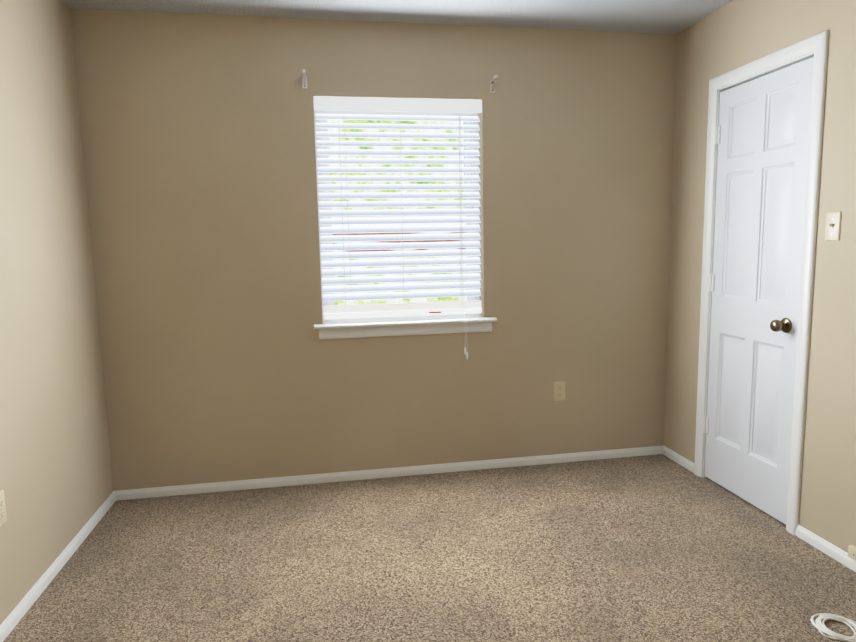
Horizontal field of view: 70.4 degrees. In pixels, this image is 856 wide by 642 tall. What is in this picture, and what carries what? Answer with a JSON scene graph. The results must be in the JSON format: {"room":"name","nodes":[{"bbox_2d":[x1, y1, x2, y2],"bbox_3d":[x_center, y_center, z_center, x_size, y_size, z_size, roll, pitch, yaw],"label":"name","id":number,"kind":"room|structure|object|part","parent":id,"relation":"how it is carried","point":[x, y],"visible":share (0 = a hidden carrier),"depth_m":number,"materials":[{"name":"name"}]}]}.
{"room":"empty bedroom","nodes":[
{"label":"empty bedroom","id":0,"kind":"room"},
{"bbox_2d":[0,0,112,624],"bbox_3d":[-1.413,-0.043,1.229,0.120,2.440,3.665,-2,7,-10],"label":"wall","id":1,"kind":"structure","parent":0,"point":[56,483],"depth_m":2.48,"materials":[{"name":"beige paint"}]},
{"bbox_2d":[0,490,6,525],"bbox_3d":[-1.465,0.646,2.080,0.008,0.114,0.070,-2,7,-10],"label":"duplex electrical outlet","id":2,"kind":"object","parent":1,"relation":"attached to","point":[3,517],"visible":1,"depth_m":2.09,"materials":[{"name":"beige plastic"}]},
{"bbox_2d":[0,491,119,641],"bbox_3d":[-1.325,1.139,1.393,0.012,0.050,3.665,-2,7,-10],"label":"baseboard","id":3,"kind":"structure","parent":1,"relation":"attached to","point":[20,610],"depth_m":2.43,"materials":[{"name":"white wood"}]},
{"bbox_2d":[70,8,676,490],"bbox_3d":[-0.140,-0.345,3.373,3.376,2.440,0.160,-2,7,-10],"label":"wall","id":4,"kind":"structure","parent":0,"point":[222,360],"depth_m":3.25,"materials":[{"name":"beige paint"}]},
{"bbox_2d":[302,69,306,87],"bbox_3d":[-0.622,-1.219,3.057,0.024,0.073,0.075,-2,7,-10],"label":"curtain rod bracket","id":5,"kind":"object","parent":4,"relation":"attached to","point":[304,80],"visible":1,"depth_m":3.07,"materials":[{"name":"silver metal"}]},
{"bbox_2d":[116,446,659,499],"bbox_3d":[-0.087,0.850,3.444,3.106,0.050,0.012,-2,7,-10],"label":"baseboard","id":6,"kind":"structure","parent":4,"relation":"attached to","point":[653,450],"depth_m":3.41,"materials":[{"name":"white wood"}]},
{"bbox_2d":[313,100,496,338],"bbox_3d":[-0.137,-0.555,3.322,1.002,1.263,0.204,-2,7,-10],"label":"window unit","id":7,"kind":"structure","parent":4,"relation":"in","point":[325,303],"depth_m":3.34,"materials":[{"name":"white"}]},
{"bbox_2d":[314,96,481,358],"bbox_3d":[-0.136,-0.476,3.285,0.891,1.406,0.133,-2,7,-10],"label":"window blinds","id":8,"kind":"object","parent":7,"relation":"attached to","point":[399,105],"visible":0.96,"depth_m":3.30,"materials":[{"name":"white plastic"}]},
{"bbox_3d":[-0.120,0.035,3.366,1.002,0.082,0.138,-2,7,-10],"label":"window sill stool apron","id":9,"kind":"part","parent":7,"relation":"part of","materials":[{"name":"white wood"}]},
{"bbox_2d":[490,75,497,92],"bbox_3d":[0.353,-1.260,3.224,0.024,0.073,0.075,-2,7,-10],"label":"curtain rod bracket","id":10,"kind":"object","parent":4,"relation":"attached to","point":[492,85],"visible":1,"depth_m":3.25,"materials":[{"name":"silver metal"}]},
{"bbox_2d":[554,381,564,400],"bbox_3d":[0.768,0.409,3.542,0.070,0.114,0.008,-2,7,-10],"label":"outlet","id":11,"kind":"object","parent":4,"relation":"attached to","point":[559,390],"visible":1,"depth_m":3.54,"materials":[{"name":"beige plastic"}]},
{"bbox_2d":[62,0,732,33],"bbox_3d":[0.162,-1.372,1.361,3.376,0.100,3.945,-2,7,-10],"label":"ceiling","id":12,"kind":"structure","parent":0,"point":[662,16],"depth_m":2.99,"materials":[{"name":"white paint"}]},
{"bbox_2d":[3,454,855,641],"bbox_3d":[0.211,1.147,1.686,3.376,0.100,3.945,-2,7,-10],"label":"floor","id":13,"kind":"structure","parent":0,"point":[656,548],"depth_m":2.46,"materials":[{"name":"carpet"}]},
{"bbox_2d":[811,613,855,641],"bbox_3d":[1.376,1.025,2.003,0.157,0.017,0.204,-2,7,-10],"label":"cable coil","id":14,"kind":"object","parent":13,"relation":"on","point":[821,627],"visible":1,"depth_m":2.03,"materials":[{"name":"white plastic"}]},
{"bbox_2d":[664,0,855,552],"bbox_3d":[1.793,-0.177,1.779,0.120,2.440,3.665,-2,7,-10],"label":"wall","id":15,"kind":"structure","parent":0,"point":[732,35],"depth_m":2.56,"materials":[{"name":"beige paint"}]},
{"bbox_2d":[660,445,694,472],"bbox_3d":[1.467,0.808,3.533,0.012,0.050,0.294,-2,7,-10],"label":"baseboard","id":16,"kind":"structure","parent":15,"relation":"attached to","point":[679,459],"depth_m":3.55,"materials":[{"name":"white wood"}]},
{"bbox_2d":[704,57,813,523],"bbox_3d":[1.527,-0.117,2.907,0.106,2.018,0.618,-2,7,-10],"label":"door","id":17,"kind":"structure","parent":15,"relation":"in","point":[762,136],"depth_m":2.86,"materials":[{"name":"white paint"}]},
{"bbox_2d":[694,30,828,534],"bbox_3d":[1.592,-0.152,2.905,0.138,2.110,0.742,-2,7,-10],"label":"door frame","id":18,"kind":"structure","parent":15,"relation":"attached to","point":[817,44],"depth_m":2.64,"materials":[{"name":"white wood"}]},
{"bbox_2d":[795,524,855,571],"bbox_3d":[1.842,1.075,1.411,0.012,0.050,2.564,-2,7,-10],"label":"baseboard","id":19,"kind":"structure","parent":15,"relation":"attached to","point":[831,550],"depth_m":2.51,"materials":[{"name":"white wood"}]},
{"bbox_2d":[825,211,841,240],"bbox_3d":[1.604,-0.376,2.415,0.022,0.114,0.070,-2,7,-10],"label":"toggle light switch","id":20,"kind":"object","parent":15,"relation":"attached to","point":[833,226],"visible":1,"depth_m":2.41,"materials":[{"name":"beige plastic"}]},
{"bbox_2d":[848,545,855,560],"bbox_3d":[1.666,0.907,2.359,0.025,0.046,0.058,-2,7,-10],"label":"electrical outlet","id":21,"kind":"object","parent":15,"relation":"attached to","point":[851,551],"visible":1,"depth_m":2.37,"materials":[{"name":"beige plastic"}]},
{"label":"outside","id":22,"kind":"structure","parent":0,"visible":0},
{"bbox_2d":[320,113,466,304],"bbox_3d":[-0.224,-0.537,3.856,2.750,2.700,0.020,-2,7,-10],"label":"window","id":23,"kind":"structure","parent":22,"point":[380,301],"depth_m":3.82,"materials":[{"name":"clear glass"}]}
]}

